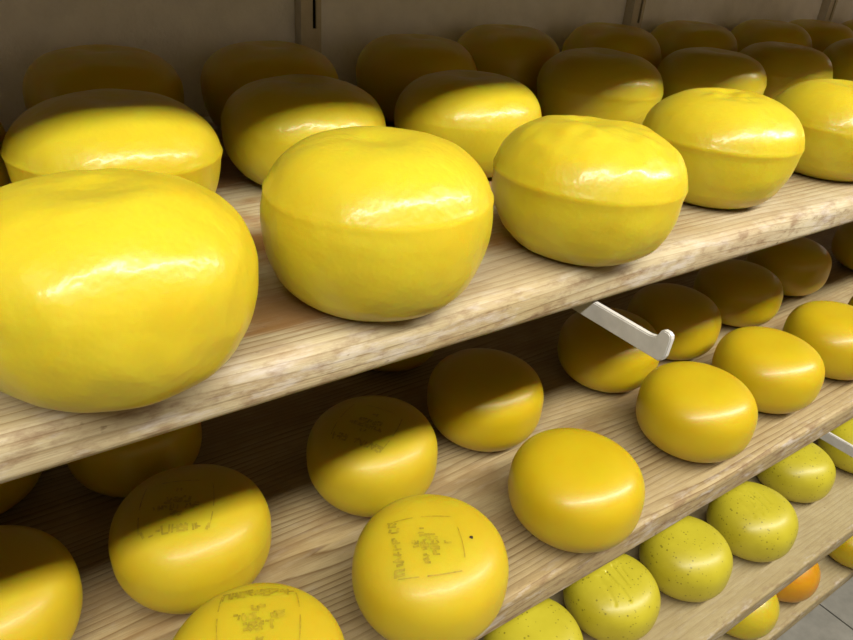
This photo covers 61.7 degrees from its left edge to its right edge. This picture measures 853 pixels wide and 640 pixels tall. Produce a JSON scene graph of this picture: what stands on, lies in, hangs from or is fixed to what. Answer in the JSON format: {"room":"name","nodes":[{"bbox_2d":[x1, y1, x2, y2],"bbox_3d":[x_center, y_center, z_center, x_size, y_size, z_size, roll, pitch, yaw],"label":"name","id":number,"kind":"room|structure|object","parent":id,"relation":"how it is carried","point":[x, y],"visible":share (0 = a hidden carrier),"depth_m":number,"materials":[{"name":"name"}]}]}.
{"room":"food shop","nodes":[
{"label":"food shop","id":0,"kind":"room"},
{"bbox_2d":[0,0,852,131],"bbox_3d":[0.542,-0.656,1.729,9.000,3.000,0.120,-16,35,-32],"label":"wall","id":1,"kind":"structure","parent":0,"point":[184,33],"depth_m":1.12,"materials":[{"name":"white paint"}]},
{"bbox_2d":[294,0,320,52],"bbox_3d":[-0.204,-0.299,1.245,0.035,2.750,0.023,-16,35,-32],"label":"upright","id":2,"kind":"object","parent":1,"relation":"attached to","point":[307,12],"visible":0.02,"depth_m":1.14,"materials":[{"name":"grey metal"}]},
{"bbox_2d":[0,226,852,639],"bbox_3d":[0.410,0.092,1.483,4.032,0.050,0.684,-16,35,-32],"label":"shelf board","id":3,"kind":"object","parent":2,"relation":"attached to","point":[313,541],"visible":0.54,"depth_m":1.11,"materials":[{"name":"beige wood"}]},
{"bbox_2d":[0,471,41,513],"bbox_3d":[-0.627,0.192,0.974,0.190,0.129,0.191,-16,35,-32],"label":"cheese wheel","id":4,"kind":"object","parent":3,"relation":"on","point":[12,492],"visible":0.29,"depth_m":0.95,"materials":[{"name":"yellow food"}]},
{"bbox_2d":[0,525,82,639],"bbox_3d":[-0.479,0.317,0.776,0.190,0.129,0.190,-16,35,-32],"label":"cheese wheel","id":5,"kind":"object","parent":3,"relation":"on","point":[41,592],"visible":1,"depth_m":0.76,"materials":[{"name":"yellow food"}]},
{"bbox_2d":[67,422,201,496],"bbox_3d":[-0.425,0.171,1.042,0.187,0.129,0.186,-16,35,-32],"label":"cheese wheel","id":6,"kind":"object","parent":3,"relation":"on","point":[116,472],"visible":0.29,"depth_m":0.97,"materials":[{"name":"yellow food"}]},
{"bbox_2d":[108,464,270,613],"bbox_3d":[-0.289,0.268,0.886,0.190,0.133,0.188,-16,35,-32],"label":"cheese wheel","id":7,"kind":"object","parent":3,"relation":"on","point":[187,536],"visible":0.96,"depth_m":0.82,"materials":[{"name":"yellow food"}]},
{"bbox_2d":[173,583,344,639],"bbox_3d":[-0.173,0.367,0.733,0.187,0.130,0.187,-16,35,-32],"label":"cheese wheel","id":8,"kind":"object","parent":3,"relation":"on","point":[255,611],"visible":1,"depth_m":0.73,"materials":[{"name":"yellow food"}]},
{"bbox_2d":[306,395,437,516],"bbox_3d":[-0.078,0.197,1.044,0.190,0.130,0.190,-16,35,-32],"label":"cheese wheel","id":9,"kind":"object","parent":3,"relation":"on","point":[365,454],"visible":0.98,"depth_m":0.98,"materials":[{"name":"yellow food"}]},
{"bbox_2d":[373,350,434,371],"bbox_3d":[-0.069,0.018,1.365,0.190,0.128,0.190,-16,35,-32],"label":"cheese wheel","id":10,"kind":"object","parent":3,"relation":"on","point":[410,363],"visible":0.09,"depth_m":1.31,"materials":[{"name":"yellow food"}]},
{"bbox_2d":[352,494,508,639],"bbox_3d":[0.004,0.304,0.869,0.189,0.129,0.188,-16,35,-32],"label":"cheese wheel","id":11,"kind":"object","parent":3,"relation":"on","point":[425,566],"visible":1,"depth_m":0.81,"materials":[{"name":"yellow food"}]},
{"bbox_2d":[427,348,543,451],"bbox_3d":[0.097,0.131,1.186,0.190,0.131,0.191,-16,35,-32],"label":"cheese wheel","id":12,"kind":"object","parent":3,"relation":"on","point":[479,399],"visible":1,"depth_m":1.12,"materials":[{"name":"yellow food"}]},
{"bbox_2d":[508,428,644,552],"bbox_3d":[0.211,0.240,1.016,0.189,0.126,0.190,-16,35,-32],"label":"cheese wheel","id":13,"kind":"object","parent":3,"relation":"on","point":[576,490],"visible":1,"depth_m":0.95,"materials":[{"name":"yellow food"}]},
{"bbox_2d":[558,307,658,392],"bbox_3d":[0.345,0.056,1.357,0.189,0.128,0.189,-16,35,-32],"label":"cheese wheel","id":14,"kind":"object","parent":3,"relation":"on","point":[596,358],"visible":0.65,"depth_m":1.29,"materials":[{"name":"yellow food"}]},
{"bbox_2d":[627,283,721,359],"bbox_3d":[0.508,0.004,1.476,0.187,0.126,0.186,-16,35,-32],"label":"cheese wheel","id":15,"kind":"object","parent":3,"relation":"on","point":[695,321],"visible":0.74,"depth_m":1.41,"materials":[{"name":"yellow food"}]},
{"bbox_2d":[636,361,757,462],"bbox_3d":[0.450,0.154,1.200,0.190,0.129,0.190,-16,35,-32],"label":"cheese wheel","id":16,"kind":"object","parent":3,"relation":"on","point":[698,412],"visible":1,"depth_m":1.14,"materials":[{"name":"yellow food"}]},
{"bbox_2d":[693,259,782,326],"bbox_3d":[0.704,-0.061,1.622,0.188,0.123,0.188,-16,35,-32],"label":"cheese wheel","id":17,"kind":"object","parent":3,"relation":"on","point":[745,293],"visible":0.88,"depth_m":1.55,"materials":[{"name":"yellow food"}]},
{"bbox_2d":[711,326,824,413],"bbox_3d":[0.636,0.093,1.338,0.190,0.125,0.191,-16,35,-32],"label":"cheese wheel","id":18,"kind":"object","parent":3,"relation":"on","point":[783,373],"visible":0.87,"depth_m":1.27,"materials":[{"name":"yellow food"}]},
{"bbox_2d":[746,237,831,295],"bbox_3d":[0.899,-0.138,1.780,0.190,0.128,0.190,-16,35,-32],"label":"cheese wheel","id":19,"kind":"object","parent":3,"relation":"on","point":[802,265],"visible":0.66,"depth_m":1.71,"materials":[{"name":"yellow food"}]},
{"bbox_2d":[782,301,852,379],"bbox_3d":[0.828,0.041,1.456,0.189,0.127,0.190,-16,35,-32],"label":"cheese wheel","id":20,"kind":"object","parent":3,"relation":"on","point":[827,326],"visible":0.75,"depth_m":1.40,"materials":[{"name":"yellow food"}]},
{"bbox_2d":[831,222,852,269],"bbox_3d":[1.202,-0.197,1.929,0.190,0.129,0.190,-16,35,-32],"label":"cheese wheel","id":21,"kind":"object","parent":3,"relation":"on","point":[842,242],"visible":0.84,"depth_m":1.91,"materials":[{"name":"yellow food"}]},
{"bbox_2d":[848,296,852,305],"bbox_3d":[1.011,0.004,1.545,0.190,0.129,0.190,-16,35,-32],"label":"cheese wheel","id":22,"kind":"object","parent":3,"relation":"on","point":[850,302],"visible":0.15,"depth_m":1.56,"materials":[{"name":"yellow food"}]},
{"bbox_2d":[0,114,852,483],"bbox_3d":[0.444,-0.312,1.254,4.032,0.042,0.684,-16,35,-32],"label":"shelf board","id":23,"kind":"object","parent":2,"relation":"attached to","point":[288,346],"visible":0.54,"depth_m":0.62,"materials":[{"name":"brown wood"}]},
{"bbox_2d":[0,123,9,186],"bbox_3d":[-0.496,-0.151,0.664,0.193,0.125,0.193,-16,35,-32],"label":"cheese wheel","id":24,"kind":"object","parent":23,"relation":"on","point":[4,176],"visible":0.43,"depth_m":0.68,"materials":[{"name":"yellow food"}]},
{"bbox_2d":[22,44,183,109],"bbox_3d":[-0.409,-0.283,0.914,0.188,0.120,0.189,-16,35,-32],"label":"cheese wheel","id":25,"kind":"object","parent":23,"relation":"on","point":[59,72],"visible":0.55,"depth_m":0.85,"materials":[{"name":"yellow food"}]},
{"bbox_2d":[0,89,222,191],"bbox_3d":[-0.300,-0.154,0.700,0.196,0.124,0.195,2,30,-4],"label":"cheese wheel","id":26,"kind":"object","parent":23,"relation":"on","point":[93,129],"visible":0.72,"depth_m":0.63,"materials":[{"name":"yellow food"}]},
{"bbox_2d":[0,168,257,412],"bbox_3d":[-0.214,-0.028,0.481,0.196,0.132,0.191,-16,35,-32],"label":"cheese wheel","id":27,"kind":"object","parent":23,"relation":"on","point":[121,288],"visible":1,"depth_m":0.41,"materials":[{"name":"yellow food"}]},
{"bbox_2d":[200,40,338,128],"bbox_3d":[-0.219,-0.325,1.013,0.192,0.123,0.191,-16,35,-32],"label":"cheese wheel","id":28,"kind":"object","parent":23,"relation":"on","point":[231,67],"visible":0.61,"depth_m":0.94,"materials":[{"name":"yellow food"}]},
{"bbox_2d":[221,74,385,184],"bbox_3d":[-0.145,-0.226,0.855,0.193,0.116,0.193,-16,35,-32],"label":"cheese wheel","id":29,"kind":"object","parent":23,"relation":"on","point":[262,119],"visible":0.66,"depth_m":0.78,"materials":[{"name":"yellow food"}]},
{"bbox_2d":[260,126,493,321],"bbox_3d":[-0.041,-0.085,0.602,0.192,0.137,0.192,-16,35,-32],"label":"cheese wheel","id":30,"kind":"object","parent":23,"relation":"on","point":[358,223],"visible":1,"depth_m":0.53,"materials":[{"name":"yellow food"}]},
{"bbox_2d":[356,34,476,122],"bbox_3d":[-0.016,-0.388,1.149,0.195,0.128,0.195,-16,35,-32],"label":"cheese wheel","id":31,"kind":"object","parent":23,"relation":"on","point":[387,64],"visible":0.62,"depth_m":1.07,"materials":[{"name":"yellow food"}]},
{"bbox_2d":[394,70,541,177],"bbox_3d":[0.054,-0.262,0.944,0.194,0.120,0.193,-16,35,-32],"label":"cheese wheel","id":32,"kind":"object","parent":23,"relation":"on","point":[475,111],"visible":0.74,"depth_m":0.87,"materials":[{"name":"yellow food"}]},
{"bbox_2d":[457,24,559,99],"bbox_3d":[0.142,-0.453,1.280,0.193,0.135,0.194,-16,35,-32],"label":"cheese wheel","id":33,"kind":"object","parent":23,"relation":"on","point":[516,52],"visible":0.55,"depth_m":1.20,"materials":[{"name":"yellow food"}]},
{"bbox_2d":[491,115,687,266],"bbox_3d":[0.163,-0.138,0.730,0.195,0.133,0.194,11,30,11],"label":"cheese wheel","id":34,"kind":"object","parent":23,"relation":"on","point":[571,189],"visible":1,"depth_m":0.66,"materials":[{"name":"yellow food"}]},
{"bbox_2d":[537,47,663,124],"bbox_3d":[0.275,-0.362,1.145,0.198,0.128,0.198,-16,35,-32],"label":"cheese wheel","id":35,"kind":"object","parent":23,"relation":"on","point":[603,83],"visible":0.69,"depth_m":1.07,"materials":[{"name":"yellow food"}]},
{"bbox_2d":[561,22,660,67],"bbox_3d":[0.363,-0.511,1.414,0.194,0.135,0.192,-16,35,-32],"label":"cheese wheel","id":36,"kind":"object","parent":23,"relation":"on","point":[637,41],"visible":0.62,"depth_m":1.34,"materials":[{"name":"yellow food"}]},
{"bbox_2d":[650,20,737,60],"bbox_3d":[0.573,-0.577,1.562,0.194,0.135,0.193,-16,35,-32],"label":"cheese wheel","id":37,"kind":"object","parent":23,"relation":"on","point":[671,36],"visible":0.48,"depth_m":1.49,"materials":[{"name":"yellow food"}]},
{"bbox_2d":[657,47,766,99],"bbox_3d":[0.512,-0.425,1.298,0.190,0.122,0.192,29,37,36],"label":"cheese wheel","id":38,"kind":"object","parent":23,"relation":"on","point":[693,67],"visible":0.61,"depth_m":1.22,"materials":[{"name":"yellow food"}]},
{"bbox_2d":[642,88,804,208],"bbox_3d":[0.370,-0.221,0.908,0.195,0.132,0.196,13,31,14],"label":"cheese wheel","id":39,"kind":"object","parent":23,"relation":"on","point":[738,149],"visible":0.91,"depth_m":0.84,"materials":[{"name":"yellow food"}]},
{"bbox_2d":[731,19,811,51],"bbox_3d":[0.808,-0.638,1.702,0.193,0.136,0.193,-16,35,-32],"label":"cheese wheel","id":40,"kind":"object","parent":23,"relation":"on","point":[746,33],"visible":0.45,"depth_m":1.63,"materials":[{"name":"yellow food"}]},
{"bbox_2d":[739,41,832,98],"bbox_3d":[0.713,-0.492,1.445,0.191,0.123,0.192,5,29,1],"label":"cheese wheel","id":41,"kind":"object","parent":23,"relation":"on","point":[785,65],"visible":0.58,"depth_m":1.37,"materials":[{"name":"yellow food"}]},
{"bbox_2d":[774,79,852,181],"bbox_3d":[0.600,-0.281,1.050,0.194,0.128,0.196,-16,35,-32],"label":"cheese wheel","id":42,"kind":"object","parent":23,"relation":"on","point":[823,107],"visible":0.75,"depth_m":0.99,"materials":[{"name":"yellow food"}]},
{"bbox_2d":[789,19,852,51],"bbox_3d":[0.978,-0.687,1.815,0.192,0.134,0.195,-16,35,-32],"label":"cheese wheel","id":43,"kind":"object","parent":23,"relation":"on","point":[823,34],"visible":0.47,"depth_m":1.73,"materials":[{"name":"yellow food"}]},
{"bbox_2d":[823,38,852,80],"bbox_3d":[0.982,-0.562,1.605,0.194,0.125,0.194,-16,35,-32],"label":"cheese wheel","id":44,"kind":"object","parent":23,"relation":"on","point":[840,53],"visible":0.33,"depth_m":1.56,"materials":[{"name":"yellow food"}]},
{"bbox_2d":[842,20,852,30],"bbox_3d":[1.205,-0.748,1.956,0.194,0.134,0.194,-16,35,-32],"label":"cheese wheel","id":45,"kind":"object","parent":23,"relation":"on","point":[849,23],"visible":0.11,"depth_m":1.92,"materials":[{"name":"yellow food"}]},
{"bbox_2d":[572,301,674,360],"bbox_3d":[0.009,-0.144,0.945,0.007,0.033,0.778,-16,35,-32],"label":"bracket","id":46,"kind":"object","parent":2,"relation":"attached to","point":[658,347],"visible":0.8,"depth_m":0.71,"materials":[{"name":"white metal"}]},
{"bbox_2d":[478,440,852,639],"bbox_3d":[0.372,0.552,1.744,4.032,0.043,0.684,-16,35,-32],"label":"shelf board","id":47,"kind":"object","parent":2,"relation":"attached to","point":[825,524],"visible":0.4,"depth_m":1.68,"materials":[{"name":"beige wood"}]},
{"bbox_2d":[483,598,582,639],"bbox_3d":[0.209,0.637,1.395,0.195,0.131,0.195,-16,35,-32],"label":"cheese wheel","id":48,"kind":"object","parent":47,"relation":"on","point":[547,620],"visible":0.71,"depth_m":1.36,"materials":[{"name":"yellow food"}]},
{"bbox_2d":[563,554,660,639],"bbox_3d":[0.392,0.585,1.518,0.196,0.126,0.197,-16,35,-32],"label":"cheese wheel","id":49,"kind":"object","parent":47,"relation":"on","point":[619,600],"visible":0.89,"depth_m":1.45,"materials":[{"name":"yellow food"}]},
{"bbox_2d":[639,516,732,601],"bbox_3d":[0.586,0.537,1.621,0.198,0.136,0.199,-16,35,-32],"label":"cheese wheel","id":50,"kind":"object","parent":47,"relation":"on","point":[689,560],"visible":0.93,"depth_m":1.55,"materials":[{"name":"yellow food"}]},
{"bbox_2d":[706,481,798,561],"bbox_3d":[0.790,0.487,1.738,0.202,0.137,0.203,-16,35,-32],"label":"cheese wheel","id":51,"kind":"object","parent":47,"relation":"on","point":[757,523],"visible":0.87,"depth_m":1.67,"materials":[{"name":"yellow food"}]},
{"bbox_2d":[757,442,835,502],"bbox_3d":[0.993,0.400,1.929,0.194,0.128,0.195,-16,35,-32],"label":"cheese wheel","id":52,"kind":"object","parent":47,"relation":"on","point":[807,475],"visible":0.73,"depth_m":1.86,"materials":[{"name":"yellow food"}]},
{"bbox_2d":[817,418,852,473],"bbox_3d":[1.232,0.353,2.046,0.198,0.130,0.198,-16,35,-32],"label":"cheese wheel","id":53,"kind":"object","parent":47,"relation":"on","point":[840,459],"visible":0.47,"depth_m":2.00,"materials":[{"name":"yellow food"}]},
{"bbox_2d":[717,555,852,639],"bbox_3d":[0.352,0.789,1.878,4.032,0.043,0.684,-16,35,-32],"label":"shelf board","id":54,"kind":"object","parent":2,"relation":"attached to","point":[834,574],"visible":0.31,"depth_m":1.98,"materials":[{"name":"beige wood"}]},
{"bbox_2d":[726,595,779,639],"bbox_3d":[0.819,0.737,1.866,0.185,0.127,0.184,-16,35,-32],"label":"cheese wheel","id":55,"kind":"object","parent":54,"relation":"on","point":[760,622],"visible":0.19,"depth_m":1.79,"materials":[{"name":"yellow food"}]},
{"bbox_2d":[776,563,820,602],"bbox_3d":[0.986,0.688,1.978,0.185,0.126,0.185,-16,35,-32],"label":"cheese wheel","id":56,"kind":"object","parent":54,"relation":"on","point":[804,586],"visible":0.16,"depth_m":1.90,"materials":[{"name":"orange food"}]},
{"bbox_2d":[828,536,852,568],"bbox_3d":[1.256,0.643,2.098,0.185,0.126,0.184,-16,35,-32],"label":"cheese wheel","id":57,"kind":"object","parent":54,"relation":"on","point":[843,554],"visible":0.41,"depth_m":2.04,"materials":[{"name":"yellow food"}]},
{"bbox_2d":[622,0,645,27],"bbox_3d":[0.433,-0.477,1.652,0.035,2.750,0.023,-16,35,-32],"label":"upright","id":58,"kind":"object","parent":1,"relation":"attached to","point":[634,9],"visible":0.02,"depth_m":1.54,"materials":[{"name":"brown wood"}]},
{"bbox_2d":[820,432,852,456],"bbox_3d":[0.605,0.089,1.578,0.007,0.033,0.778,-16,35,-32],"label":"bracket","id":59,"kind":"object","parent":58,"relation":"attached to","point":[844,446],"visible":0.02,"depth_m":1.36,"materials":[{"name":"white metal"}]},
{"bbox_2d":[817,0,837,21],"bbox_3d":[1.081,-0.657,2.065,0.035,2.750,0.023,-16,35,-32],"label":"upright","id":60,"kind":"object","parent":1,"relation":"attached to","point":[827,8],"visible":0.02,"depth_m":1.95,"materials":[{"name":"brown wood"}]},
{"bbox_2d":[776,577,852,639],"bbox_3d":[1.970,1.469,1.245,8.094,0.004,4.044,-16,35,-32],"label":"floor tiles","id":61,"kind":"structure","parent":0,"point":[819,624],"depth_m":2.13,"materials":[{"name":"grey tile"}]}
]}

